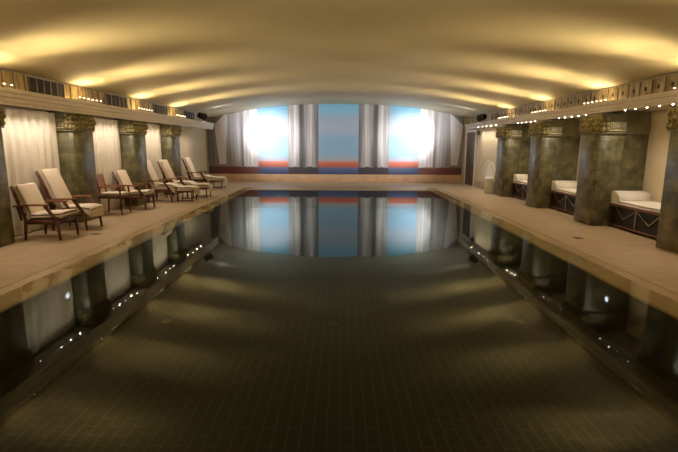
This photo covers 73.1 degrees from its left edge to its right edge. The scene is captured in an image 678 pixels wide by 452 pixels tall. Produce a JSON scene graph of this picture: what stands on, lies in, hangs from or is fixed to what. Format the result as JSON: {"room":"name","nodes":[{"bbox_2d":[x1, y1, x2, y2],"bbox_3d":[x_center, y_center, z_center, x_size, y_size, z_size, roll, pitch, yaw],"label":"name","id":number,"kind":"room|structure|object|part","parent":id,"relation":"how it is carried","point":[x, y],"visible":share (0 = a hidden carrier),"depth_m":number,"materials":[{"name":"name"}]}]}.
{"room":"indoor swimming pool","nodes":[
{"label":"indoor swimming pool","id":0,"kind":"room"},
{"bbox_2d":[1,105,207,180],"bbox_3d":[-5.934,-1.377,8.801,0.120,2.820,22.950,0,10,0],"label":"wall","id":1,"kind":"structure","parent":0,"point":[193,144],"depth_m":18.28,"materials":[{"name":"beige paint"}]},
{"bbox_2d":[2,107,60,235],"bbox_3d":[-5.683,-0.999,8.334,0.069,2.200,1.870,0,10,0],"label":"curtain","id":2,"kind":"object","parent":1,"relation":"hanging from","point":[30,143],"visible":0.56,"depth_m":8.33,"materials":[{"name":"beige fabric"}]},
{"bbox_2d":[0,87,213,129],"bbox_3d":[-5.503,-2.144,7.851,0.860,0.255,21.350,0,10,0],"label":"crown molding","id":3,"kind":"structure","parent":1,"relation":"attached to","point":[8,96],"depth_m":9.10,"materials":[{"name":"paint"}]},
{"bbox_2d":[0,68,205,121],"bbox_3d":[-5.451,-2.436,7.798,0.142,0.340,21.350,0,10,0],"label":"frieze","id":4,"kind":"object","parent":3,"relation":"on","point":[18,80],"visible":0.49,"depth_m":9.57,"materials":[{"name":"brown metal"}]},
{"bbox_2d":[27,76,64,96],"bbox_3d":[-5.385,-2.546,8.434,0.025,0.290,1.040,0,10,0],"label":"vent grille","id":5,"kind":"object","parent":4,"relation":"attached to","point":[37,85],"visible":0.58,"depth_m":8.39,"materials":[{"name":"brown metal"}]},
{"bbox_2d":[105,93,127,107],"bbox_3d":[-5.371,-3.013,11.073,0.025,0.290,1.040,0,10,0],"label":"vent grille","id":6,"kind":"object","parent":4,"relation":"attached to","point":[113,100],"visible":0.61,"depth_m":11.04,"materials":[{"name":"brown metal"}]},
{"bbox_2d":[153,104,167,114],"bbox_3d":[-5.357,-3.488,13.751,0.025,0.290,1.040,0,10,0],"label":"vent grille","id":7,"kind":"object","parent":4,"relation":"attached to","point":[160,109],"visible":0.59,"depth_m":13.72,"materials":[{"name":"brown metal"}]},
{"bbox_2d":[184,110,194,119],"bbox_3d":[-5.343,-3.947,16.340,0.025,0.290,1.040,0,10,0],"label":"vent grille","id":8,"kind":"object","parent":4,"relation":"attached to","point":[189,115],"visible":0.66,"depth_m":16.34,"materials":[{"name":"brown metal"}]},
{"bbox_2d":[197,112,206,120],"bbox_3d":[-4.970,-3.967,16.578,0.293,0.293,0.336,5,11,26],"label":"floodlight","id":9,"kind":"object","parent":3,"relation":"on","point":[203,116],"visible":1,"depth_m":16.52,"materials":[{"name":"black metal"}]},
{"bbox_2d":[92,117,124,210],"bbox_3d":[-5.666,-1.468,10.982,0.078,2.200,1.870,0,10,0],"label":"curtain","id":10,"kind":"object","parent":1,"relation":"hanging from","point":[106,139],"visible":0.48,"depth_m":11.18,"materials":[{"name":"beige fabric"}]},
{"bbox_2d":[145,123,163,197],"bbox_3d":[-5.653,-1.938,13.631,0.078,2.200,1.870,0,10,0],"label":"curtain","id":11,"kind":"object","parent":1,"relation":"hanging from","point":[153,137],"visible":0.36,"depth_m":13.97,"materials":[{"name":"beige fabric"}]},
{"bbox_2d":[0,193,250,380],"bbox_3d":[-3.412,0.357,9.374,0.100,0.670,15.700,0,10,0],"label":"wall","id":12,"kind":"structure","parent":0,"point":[28,328],"depth_m":6.22,"materials":[{"name":"tile"}]},
{"bbox_2d":[64,291,69,299],"bbox_3d":[-3.370,0.865,5.676,0.022,0.110,0.110,0,10,0],"label":"pool light","id":13,"kind":"object","parent":12,"relation":"attached to","point":[67,293],"visible":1,"depth_m":5.66,"materials":[{"name":"glass"}]},
{"bbox_2d":[206,117,469,174],"bbox_3d":[0.239,-3.738,20.065,12.500,3.600,0.120,0,10,0],"label":"wall","id":14,"kind":"structure","parent":0,"point":[466,120],"depth_m":20.04,"materials":[{"name":"beige paint"}]},
{"bbox_2d":[208,174,461,182],"bbox_3d":[-0.175,-2.120,20.262,11.250,0.340,0.060,0,10,0],"label":"trim","id":15,"kind":"structure","parent":14,"relation":"attached to","point":[230,177],"depth_m":20.23,"materials":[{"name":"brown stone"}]},
{"bbox_2d":[207,104,463,174],"bbox_3d":[-0.166,-3.780,19.968,11.150,3.022,0.030,0,10,0],"label":"mural","id":16,"kind":"object","parent":14,"relation":"attached to","point":[304,138],"visible":0.98,"depth_m":19.97},
{"bbox_2d":[0,208,677,451],"bbox_3d":[-0.014,0.756,9.427,6.900,0.100,15.900,0,10,0],"label":"floor","id":17,"kind":"structure","parent":0,"point":[426,351],"depth_m":5.05,"materials":[{"name":"green tile"}]},
{"bbox_2d":[161,319,171,322],"bbox_3d":[-2.311,1.270,6.128,0.140,0.018,0.140,0,10,0],"label":"drain","id":18,"kind":"object","parent":17,"relation":"on","point":[164,320],"visible":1,"depth_m":6.11,"materials":[{"name":"black metal"}]},
{"bbox_2d":[514,320,525,323],"bbox_3d":[2.439,1.289,6.157,0.140,0.018,0.140,0,10,0],"label":"drain","id":19,"kind":"object","parent":17,"relation":"on","point":[515,321],"visible":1,"depth_m":6.14,"materials":[{"name":"black metal"}]},
{"bbox_2d":[0,0,677,117],"bbox_3d":[0.045,-3.040,8.474,11.980,0.670,23.150,0,10,0],"label":"ceiling","id":20,"kind":"structure","parent":0,"point":[463,58],"depth_m":7.55,"materials":[{"name":"paint"}]},
{"bbox_2d":[0,181,677,294],"bbox_3d":[0.169,0.098,9.081,12.300,0.120,23.050,0,10,0],"label":"floor","id":21,"kind":"structure","parent":0,"point":[637,254],"depth_m":8.56,"materials":[{"name":"beige stone"}]},
{"bbox_2d":[0,105,14,246],"bbox_3d":[-5.545,-0.774,7.009,0.600,2.262,0.882,0,10,0],"label":"stone pillar","id":22,"kind":"structure","parent":21,"relation":"on","point":[7,236],"depth_m":7.29,"materials":[{"name":"green stone"}]},
{"bbox_2d":[9,182,78,240],"bbox_3d":[-5.097,-0.268,7.942,0.836,0.945,0.650,0,10,0],"label":"lounge chair","id":23,"kind":"object","parent":21,"relation":"on","point":[31,200],"visible":1,"depth_m":7.72,"materials":[{"name":"beige fabric"}]},
{"bbox_3d":[-5.393,-0.400,7.920,0.244,0.618,0.480,0,10,0],"label":"frame","id":24,"kind":"part","parent":23,"relation":"part of","materials":[{"name":"brown wood"}]},
{"bbox_3d":[-5.293,0.064,7.733,0.077,0.363,0.042,0,10,0],"label":"leg","id":25,"kind":"part","parent":23,"relation":"part of","materials":[{"name":"brown wood"}]},
{"bbox_2d":[12,182,45,216],"bbox_3d":[-5.323,-0.459,7.909,0.298,0.559,0.476,0,10,0],"label":"cushion","id":26,"kind":"object","parent":23,"relation":"on","point":[27,193],"depth_m":7.74,"materials":[{"name":"beige fabric"}]},
{"bbox_3d":[-5.165,-0.337,7.645,0.580,0.055,0.088,0,10,0],"label":"armrest","id":27,"kind":"part","parent":23,"relation":"part of","materials":[{"name":"brown wood"}]},
{"bbox_3d":[-5.013,-0.108,7.970,0.565,0.085,0.534,0,10,0],"label":"seat frame","id":28,"kind":"part","parent":23,"relation":"part of","materials":[{"name":"brown wood"}]},
{"bbox_2d":[29,209,76,219],"bbox_3d":[-4.965,-0.210,7.952,0.570,0.138,0.496,0,10,0],"label":"seat cushion","id":29,"kind":"object","parent":23,"relation":"on","point":[34,214],"depth_m":7.75,"materials":[{"name":"beige fabric"}]},
{"bbox_3d":[-5.162,-0.435,8.198,0.580,0.055,0.088,0,10,0],"label":"armrest","id":30,"kind":"part","parent":23,"relation":"part of","materials":[{"name":"brown wood"}]},
{"bbox_3d":[-4.742,0.077,7.732,0.060,0.342,0.045,0,10,0],"label":"leg","id":31,"kind":"part","parent":23,"relation":"part of","materials":[{"name":"brown wood"}]},
{"bbox_3d":[-4.739,-0.015,8.254,0.060,0.342,0.045,0,10,0],"label":"leg","id":32,"kind":"part","parent":23,"relation":"part of","materials":[{"name":"brown wood"}]},
{"bbox_2d":[35,168,103,230],"bbox_3d":[-5.147,-0.526,8.790,0.976,1.156,0.650,0,10,0],"label":"lounge chair","id":33,"kind":"object","parent":21,"relation":"on","point":[51,178],"visible":0.79,"depth_m":8.60,"materials":[{"name":"beige fabric"}]},
{"bbox_3d":[-5.465,-0.653,8.770,0.338,0.820,0.480,0,10,0],"label":"frame","id":34,"kind":"part","parent":33,"relation":"part of","materials":[{"name":"brown wood"}]},
{"bbox_2d":[38,168,73,209],"bbox_3d":[-5.396,-0.717,8.758,0.392,0.770,0.476,0,10,0],"label":"cushion","id":35,"kind":"object","parent":33,"relation":"on","point":[51,178],"depth_m":8.59,"materials":[{"name":"beige fabric"}]},
{"bbox_3d":[-5.191,-0.491,8.512,0.580,0.055,0.088,0,10,0],"label":"armrest","id":36,"kind":"part","parent":33,"relation":"part of","materials":[{"name":"brown wood"}]},
{"bbox_2d":[59,203,103,217],"bbox_3d":[-4.968,-0.309,8.828,0.615,0.235,0.496,0,10,0],"label":"seat cushion","id":37,"kind":"object","parent":33,"relation":"on","point":[92,210],"depth_m":8.62,"materials":[{"name":"beige fabric"}]},
{"bbox_3d":[-5.188,-0.589,9.065,0.580,0.055,0.088,0,10,0],"label":"armrest","id":38,"kind":"part","parent":33,"relation":"part of","materials":[{"name":"brown wood"}]},
{"bbox_3d":[-4.767,-0.077,8.599,0.060,0.342,0.045,0,10,0],"label":"leg","id":39,"kind":"part","parent":33,"relation":"part of","materials":[{"name":"brown wood"}]},
{"bbox_2d":[46,111,98,222],"bbox_3d":[-5.531,-1.244,9.657,0.600,2.262,0.882,0,10,0],"label":"stone pillar","id":40,"kind":"structure","parent":21,"relation":"on","point":[74,131],"depth_m":9.36,"materials":[{"name":"green stone"}]},
{"bbox_2d":[96,174,130,214],"bbox_3d":[-5.283,-0.745,10.682,0.656,0.926,0.500,0,10,0],"label":"armchair","id":41,"kind":"object","parent":21,"relation":"on","point":[119,194],"visible":0.88,"depth_m":10.54,"materials":[{"name":"brown wood"}]},
{"bbox_3d":[-5.541,-0.953,10.647,0.138,0.507,0.322,0,10,0],"label":"backrest","id":42,"kind":"part","parent":41,"relation":"part of","materials":[{"name":"brown wood"}]},
{"bbox_3d":[-5.250,-0.890,10.433,0.590,0.027,0.060,0,10,0],"label":"armrest","id":43,"kind":"part","parent":41,"relation":"part of","materials":[{"name":"brown wood"}]},
{"bbox_3d":[-5.255,-0.693,10.691,0.506,0.060,0.466,0,10,0],"label":"seat frame","id":44,"kind":"part","parent":41,"relation":"part of","materials":[{"name":"brown wood"}]},
{"bbox_2d":[100,191,128,195],"bbox_3d":[-5.241,-0.755,10.680,0.497,0.075,0.410,0,10,0],"label":"seat cushion","id":45,"kind":"object","parent":41,"relation":"on","point":[110,193],"depth_m":10.50,"materials":[{"name":"beige fabric"}]},
{"bbox_3d":[-5.012,-0.565,10.489,0.047,0.640,0.036,0,10,0],"label":"leg","id":46,"kind":"part","parent":41,"relation":"part of","materials":[{"name":"brown wood"}]},
{"bbox_3d":[-5.010,-0.642,10.922,0.047,0.640,0.036,0,10,0],"label":"leg","id":47,"kind":"part","parent":41,"relation":"part of","materials":[{"name":"brown wood"}]},
{"bbox_2d":[113,118,149,205],"bbox_3d":[-5.517,-1.713,12.306,0.600,2.262,0.882,0,10,0],"label":"stone pillar","id":48,"kind":"structure","parent":21,"relation":"on","point":[132,133],"depth_m":11.99,"materials":[{"name":"green stone"}]},
{"bbox_2d":[112,170,154,209],"bbox_3d":[-5.183,-0.925,11.563,0.847,0.975,0.650,0,10,0],"label":"lounge chair","id":49,"kind":"object","parent":21,"relation":"on","point":[121,176],"visible":0.67,"depth_m":11.35,"materials":[{"name":"beige fabric"}]},
{"bbox_3d":[-5.479,-1.057,11.542,0.255,0.647,0.480,0,10,0],"label":"frame","id":50,"kind":"part","parent":49,"relation":"part of","materials":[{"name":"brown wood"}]},
{"bbox_2d":[114,170,134,190],"bbox_3d":[-5.409,-1.117,11.531,0.310,0.589,0.476,0,10,0],"label":"cushion","id":51,"kind":"object","parent":49,"relation":"on","point":[121,176],"depth_m":11.36,"materials":[{"name":"beige fabric"}]},
{"bbox_3d":[-5.119,-0.751,11.594,0.614,0.085,0.534,0,10,0],"label":"seat frame","id":52,"kind":"part","parent":49,"relation":"part of","materials":[{"name":"brown wood"}]},
{"bbox_3d":[-5.243,-1.078,11.822,0.580,0.055,0.088,0,10,0],"label":"armrest","id":53,"kind":"part","parent":49,"relation":"part of","materials":[{"name":"brown wood"}]},
{"bbox_2d":[130,189,154,195],"bbox_3d":[-5.045,-0.853,11.576,0.570,0.138,0.496,0,10,0],"label":"seat cushion","id":54,"kind":"object","parent":49,"relation":"on","point":[149,192],"depth_m":11.36,"materials":[{"name":"beige fabric"}]},
{"bbox_2d":[147,160,178,201],"bbox_3d":[-5.124,-1.290,13.103,0.976,1.156,0.650,0,10,0],"label":"lounge chair","id":55,"kind":"object","parent":21,"relation":"on","point":[153,179],"visible":0.71,"depth_m":12.90,"materials":[{"name":"beige fabric"}]},
{"bbox_2d":[147,160,159,187],"bbox_3d":[-5.373,-1.481,13.071,0.392,0.770,0.476,0,10,0],"label":"cushion","id":56,"kind":"object","parent":55,"relation":"on","point":[152,175],"depth_m":12.96,"materials":[{"name":"beige fabric"}]},
{"bbox_3d":[-5.041,-1.026,13.149,0.614,0.085,0.534,0,10,0],"label":"seat frame","id":57,"kind":"part","parent":55,"relation":"part of","materials":[{"name":"brown wood"}]},
{"bbox_2d":[153,185,178,193],"bbox_3d":[-4.945,-1.073,13.141,0.615,0.235,0.496,0,10,0],"label":"seat cushion","id":58,"kind":"object","parent":55,"relation":"on","point":[157,188],"depth_m":12.89,"materials":[{"name":"beige fabric"}]},
{"bbox_2d":[157,183,199,194],"bbox_3d":[-4.615,-1.073,13.142,1.085,0.319,0.480,0,10,0],"label":"towel","id":59,"kind":"object","parent":55,"relation":"on","point":[196,188],"visible":0.95,"depth_m":13.08,"materials":[{"name":"beige fabric"}]},
{"bbox_2d":[155,123,181,194],"bbox_3d":[-5.503,-2.183,14.955,0.600,2.262,0.882,0,10,0],"label":"stone pillar","id":60,"kind":"structure","parent":21,"relation":"on","point":[170,134],"depth_m":14.59,"materials":[{"name":"green stone"}]},
{"bbox_2d":[157,159,192,197],"bbox_3d":[-4.969,-1.450,14.008,0.976,1.156,0.650,0,10,0],"label":"lounge chair","id":61,"kind":"object","parent":21,"relation":"on","point":[163,165],"visible":0.59,"depth_m":13.79,"materials":[{"name":"white fabric"}]},
{"bbox_3d":[-5.287,-1.577,13.988,0.338,0.820,0.480,0,10,0],"label":"frame","id":62,"kind":"part","parent":61,"relation":"part of","materials":[{"name":"brown wood"}]},
{"bbox_2d":[159,159,176,182],"bbox_3d":[-5.218,-1.641,13.976,0.392,0.770,0.476,0,10,0],"label":"cushion","id":63,"kind":"object","parent":61,"relation":"on","point":[164,165],"depth_m":13.79,"materials":[{"name":"beige fabric"}]},
{"bbox_2d":[175,182,192,185],"bbox_3d":[-4.790,-1.233,14.046,0.615,0.235,0.496,0,10,0],"label":"seat cushion","id":64,"kind":"object","parent":61,"relation":"on","point":[182,183],"depth_m":13.80,"materials":[{"name":"beige fabric"}]},
{"bbox_2d":[174,180,213,191],"bbox_3d":[-4.458,-1.232,14.045,1.089,0.316,0.520,0,10,0],"label":"towel","id":65,"kind":"object","parent":61,"relation":"on","point":[210,186],"visible":0.95,"depth_m":13.97,"materials":[{"name":"beige fabric"}]},
{"bbox_2d":[177,187,196,201],"bbox_3d":[-4.378,-0.911,13.166,0.445,0.396,0.450,0,10,0],"label":"footstool","id":66,"kind":"object","parent":21,"relation":"on","point":[184,189],"visible":0.82,"depth_m":12.95,"materials":[{"name":"brown wood"}]},
{"bbox_2d":[177,187,193,190],"bbox_3d":[-4.377,-1.069,13.138,0.440,0.075,0.450,0,10,0],"label":"cushion","id":67,"kind":"object","parent":66,"relation":"on","point":[184,188],"depth_m":12.92,"materials":[{"name":"beige fabric"}]},
{"bbox_2d":[182,157,211,182],"bbox_3d":[-5.223,-1.962,16.895,0.976,1.156,0.650,0,10,0],"label":"lounge chair","id":68,"kind":"object","parent":21,"relation":"on","point":[186,160],"visible":0.94,"depth_m":16.68,"materials":[{"name":"white fabric"}]},
{"bbox_2d":[183,157,197,177],"bbox_3d":[-5.473,-2.154,16.862,0.392,0.770,0.476,0,10,0],"label":"cushion","id":69,"kind":"object","parent":68,"relation":"on","point":[186,160],"depth_m":16.67,"materials":[{"name":"beige fabric"}]},
{"bbox_3d":[-5.140,-1.699,16.941,0.614,0.085,0.534,0,10,0],"label":"seat frame","id":70,"kind":"part","parent":68,"relation":"part of","materials":[{"name":"brown wood"}]},
{"bbox_2d":[193,176,211,182],"bbox_3d":[-5.044,-1.746,16.932,0.615,0.235,0.496,0,10,0],"label":"seat cushion","id":71,"kind":"object","parent":68,"relation":"on","point":[195,178],"depth_m":16.68,"materials":[{"name":"beige fabric"}]},
{"bbox_2d":[200,175,227,185],"bbox_3d":[-4.631,-1.704,16.937,0.913,0.396,0.474,0,10,0],"label":"towel","id":72,"kind":"object","parent":68,"relation":"on","point":[224,178],"visible":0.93,"depth_m":16.83,"materials":[{"name":"beige fabric"}]},
{"bbox_2d":[193,185,210,197],"bbox_3d":[-4.223,-1.071,14.072,0.445,0.396,0.450,0,10,0],"label":"footstool","id":73,"kind":"object","parent":21,"relation":"on","point":[201,187],"visible":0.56,"depth_m":13.86,"materials":[{"name":"beige fabric"}]},
{"bbox_2d":[193,185,207,187],"bbox_3d":[-4.222,-1.229,14.043,0.440,0.075,0.450,0,10,0],"label":"cushion","id":74,"kind":"object","parent":73,"relation":"on","point":[200,186],"depth_m":13.83,"materials":[{"name":"beige fabric"}]},
{"bbox_2d":[210,178,224,188],"bbox_3d":[-4.498,-1.584,16.958,0.445,0.396,0.450,0,10,0],"label":"footstool","id":75,"kind":"object","parent":21,"relation":"on","point":[213,180],"visible":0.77,"depth_m":16.73,"materials":[{"name":"beige fabric"}]},
{"bbox_2d":[0,188,677,319],"bbox_3d":[-0.010,0.024,9.297,7.612,0.048,16.620,0,10,0],"label":"pool coping","id":76,"kind":"object","parent":21,"relation":"on","point":[661,299],"visible":0.9,"depth_m":6.59,"materials":[{"name":"beige stone"}]},
{"bbox_2d":[232,188,446,194],"bbox_3d":[-0.010,0.012,9.295,7.580,0.001,16.580,0,10,0],"label":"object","id":77,"kind":"object","parent":76,"relation":"in","point":[244,190],"visible":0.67,"depth_m":16.48,"materials":[{"name":"beige stone"}]},
{"bbox_2d":[483,161,495,192],"bbox_3d":[5.216,-1.702,15.882,0.400,1.101,0.400,-8,13,-40],"label":"wicker chair","id":78,"kind":"object","parent":21,"relation":"on","point":[489,170],"visible":0.99,"depth_m":15.89,"materials":[{"name":"white wicker"}]},
{"bbox_2d":[484,177,493,180],"bbox_3d":[5.213,-1.635,15.851,0.340,0.140,0.340,2,10,9],"label":"seat cushion","id":79,"kind":"object","parent":78,"relation":"on","point":[485,178],"depth_m":15.72,"materials":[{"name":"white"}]},
{"bbox_2d":[494,125,521,196],"bbox_3d":[5.447,-2.117,14.904,0.600,2.262,0.882,0,10,0],"label":"stone pillar","id":80,"kind":"structure","parent":21,"relation":"on","point":[509,136],"depth_m":14.59,"materials":[{"name":"green stone"}]},
{"bbox_2d":[512,174,527,199],"bbox_3d":[5.892,-1.151,13.841,0.670,0.735,1.680,0,10,0],"label":"daybed","id":81,"kind":"object","parent":21,"relation":"on","point":[519,188],"visible":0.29,"depth_m":14.33,"materials":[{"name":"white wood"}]},
{"bbox_3d":[5.893,-1.305,13.813,0.660,0.078,1.660,0,10,0],"label":"mattress","id":82,"kind":"part","parent":81,"relation":"part of","materials":[{"name":"white fabric"}]},
{"bbox_3d":[5.609,-1.034,13.863,0.015,0.375,1.640,0,10,0],"label":"panel","id":83,"kind":"part","parent":81,"relation":"part of","materials":[{"name":"brown wood"}]},
{"bbox_2d":[516,124,530,173],"bbox_3d":[6.003,-2.135,14.900,0.508,2.305,0.650,0,10,0],"label":"wall","id":84,"kind":"structure","parent":21,"relation":"on","point":[525,139],"depth_m":14.55,"materials":[{"name":"green stone"}]},
{"bbox_2d":[526,121,562,207],"bbox_3d":[5.433,-1.647,12.255,0.600,2.262,0.882,0,10,0],"label":"stone pillar","id":85,"kind":"structure","parent":21,"relation":"on","point":[545,143],"depth_m":11.96,"materials":[{"name":"green stone"}]},
{"bbox_2d":[549,180,576,213],"bbox_3d":[5.878,-0.681,11.192,0.670,0.735,1.680,0,10,0],"label":"daybed","id":86,"kind":"object","parent":21,"relation":"on","point":[562,193],"visible":0.51,"depth_m":11.60,"materials":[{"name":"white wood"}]},
{"bbox_3d":[5.576,-0.677,12.017,0.050,0.435,0.050,0,10,0],"label":"leg","id":87,"kind":"part","parent":86,"relation":"part of","materials":[{"name":"brown wood"}]},
{"bbox_3d":[5.564,-0.380,11.247,0.022,0.030,1.570,0,10,0],"label":"rail","id":88,"kind":"part","parent":86,"relation":"part of","materials":[{"name":"brown wood"}]},
{"bbox_3d":[5.878,-0.772,11.176,0.670,0.050,1.680,0,10,0],"label":"bed frame","id":89,"kind":"part","parent":86,"relation":"part of","materials":[{"name":"brown wood"}]},
{"bbox_3d":[5.878,-0.835,11.165,0.660,0.078,1.660,0,10,0],"label":"mattress","id":90,"kind":"part","parent":86,"relation":"part of","materials":[{"name":"white fabric"}]},
{"bbox_3d":[5.594,-0.565,11.214,0.015,0.375,1.640,0,10,0],"label":"panel","id":91,"kind":"part","parent":86,"relation":"part of","materials":[{"name":"brown wood"}]},
{"bbox_3d":[5.568,-0.564,11.214,0.020,0.374,1.291,0,10,0],"label":"zigzag rod","id":92,"kind":"part","parent":86,"relation":"part of","materials":[{"name":"beige wood"}]},
{"bbox_2d":[552,119,580,180],"bbox_3d":[5.989,-1.665,12.251,0.508,2.305,0.650,0,10,0],"label":"wall","id":93,"kind":"structure","parent":21,"relation":"on","point":[570,139],"depth_m":11.89,"materials":[{"name":"green stone"}]},
{"bbox_2d":[574,113,627,225],"bbox_3d":[5.419,-1.178,9.607,0.600,2.262,0.882,0,10,0],"label":"stone pillar","id":94,"kind":"structure","parent":21,"relation":"on","point":[603,135],"depth_m":9.33,"materials":[{"name":"green stone"}]},
{"bbox_2d":[611,112,651,190],"bbox_3d":[5.975,-1.196,9.602,0.508,2.305,0.650,0,10,0],"label":"wall","id":95,"kind":"structure","parent":21,"relation":"on","point":[638,128],"depth_m":9.24,"materials":[{"name":"green stone"}]},
{"bbox_2d":[607,191,660,237],"bbox_3d":[5.863,-0.212,8.543,0.670,0.735,1.680,0,10,0],"label":"daybed","id":96,"kind":"object","parent":21,"relation":"on","point":[635,211],"visible":0.76,"depth_m":8.77,"materials":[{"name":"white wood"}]},
{"bbox_3d":[5.562,-0.207,9.368,0.050,0.435,0.050,0,10,0],"label":"leg","id":97,"kind":"part","parent":96,"relation":"part of","materials":[{"name":"brown wood"}]},
{"bbox_3d":[5.550,0.089,8.598,0.022,0.030,1.570,0,10,0],"label":"rail","id":98,"kind":"part","parent":96,"relation":"part of","materials":[{"name":"brown wood"}]},
{"bbox_3d":[5.864,-0.303,8.527,0.670,0.050,1.680,0,10,0],"label":"bed frame","id":99,"kind":"part","parent":96,"relation":"part of","materials":[{"name":"brown wood"}]},
{"bbox_3d":[5.580,-0.095,8.565,0.015,0.375,1.640,0,10,0],"label":"panel","id":100,"kind":"part","parent":96,"relation":"part of","materials":[{"name":"brown wood"}]},
{"bbox_3d":[5.864,-0.366,8.516,0.660,0.078,1.660,0,10,0],"label":"mattress","id":101,"kind":"part","parent":96,"relation":"part of","materials":[{"name":"white fabric"}]},
{"bbox_3d":[5.554,-0.095,8.566,0.020,0.374,1.291,0,10,0],"label":"zigzag rod","id":102,"kind":"part","parent":96,"relation":"part of","materials":[{"name":"wood"}]},
{"bbox_2d":[656,104,677,253],"bbox_3d":[5.404,-0.709,6.958,0.600,2.262,0.882,0,10,0],"label":"stone pillar","id":103,"kind":"structure","parent":21,"relation":"on","point":[667,233],"depth_m":7.15,"materials":[{"name":"green stone"}]},
{"bbox_2d":[250,192,429,208],"bbox_3d":[0.030,-1.001,17.138,6.900,0.670,0.100,0,10,0],"label":"wall","id":104,"kind":"structure","parent":0,"point":[372,200],"depth_m":17.10,"materials":[{"name":"tile"}]},
{"bbox_2d":[462,118,502,183],"bbox_3d":[5.614,-2.888,17.663,0.320,2.820,4.850,0,10,0],"label":"wall","id":105,"kind":"structure","parent":0,"point":[486,145],"depth_m":17.24,"materials":[{"name":"beige paint"}]},
{"bbox_2d":[464,129,476,185],"bbox_3d":[5.422,-2.839,18.957,0.074,2.270,1.460,0,10,0],"label":"door","id":106,"kind":"structure","parent":105,"relation":"in","point":[471,138],"depth_m":18.89,"materials":[{"name":"brown paint"}]},
{"bbox_2d":[474,179,494,192],"bbox_3d":[5.432,-1.484,16.953,0.020,0.300,2.940,0,10,0],"label":"baseboard","id":107,"kind":"structure","parent":105,"relation":"attached to","point":[477,183],"depth_m":17.52,"materials":[{"name":"beige stone"}]},
{"bbox_2d":[429,194,677,389],"bbox_3d":[3.388,0.398,9.345,0.100,0.670,15.700,0,10,0],"label":"wall","id":108,"kind":"structure","parent":0,"point":[644,332],"depth_m":6.11,"materials":[{"name":"tile"}]},
{"bbox_2d":[604,295,609,303],"bbox_3d":[3.308,0.905,5.647,0.022,0.110,0.110,0,10,0],"label":"pool light","id":109,"kind":"object","parent":108,"relation":"attached to","point":[606,298],"visible":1,"depth_m":5.63,"materials":[{"name":"glass"}]},
{"bbox_2d":[576,109,670,202],"bbox_3d":[6.272,-0.768,6.350,0.120,2.600,18.040,0,10,0],"label":"wall","id":110,"kind":"structure","parent":0,"point":[658,141],"depth_m":8.96,"materials":[{"name":"beige paint"}]},
{"bbox_2d":[464,90,677,129],"bbox_3d":[5.734,-2.196,8.187,1.110,0.195,22.150,0,10,0],"label":"crown molding","id":111,"kind":"structure","parent":110,"relation":"attached to","point":[654,101],"depth_m":9.23,"materials":[{"name":"paint"}]},
{"bbox_2d":[476,114,486,121],"bbox_3d":[5.170,-3.907,16.534,0.293,0.294,0.338,-5,11,-27],"label":"floodlight","id":112,"kind":"object","parent":111,"relation":"on","point":[481,117],"visible":0.99,"depth_m":16.46,"materials":[{"name":"black metal"}]},
{"bbox_2d":[472,73,677,122],"bbox_3d":[5.529,-2.441,8.145,0.142,0.340,22.150,0,10,0],"label":"frieze","id":113,"kind":"object","parent":111,"relation":"on","point":[664,83],"visible":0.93,"depth_m":9.59,"materials":[{"name":"brown metal"}]}
]}

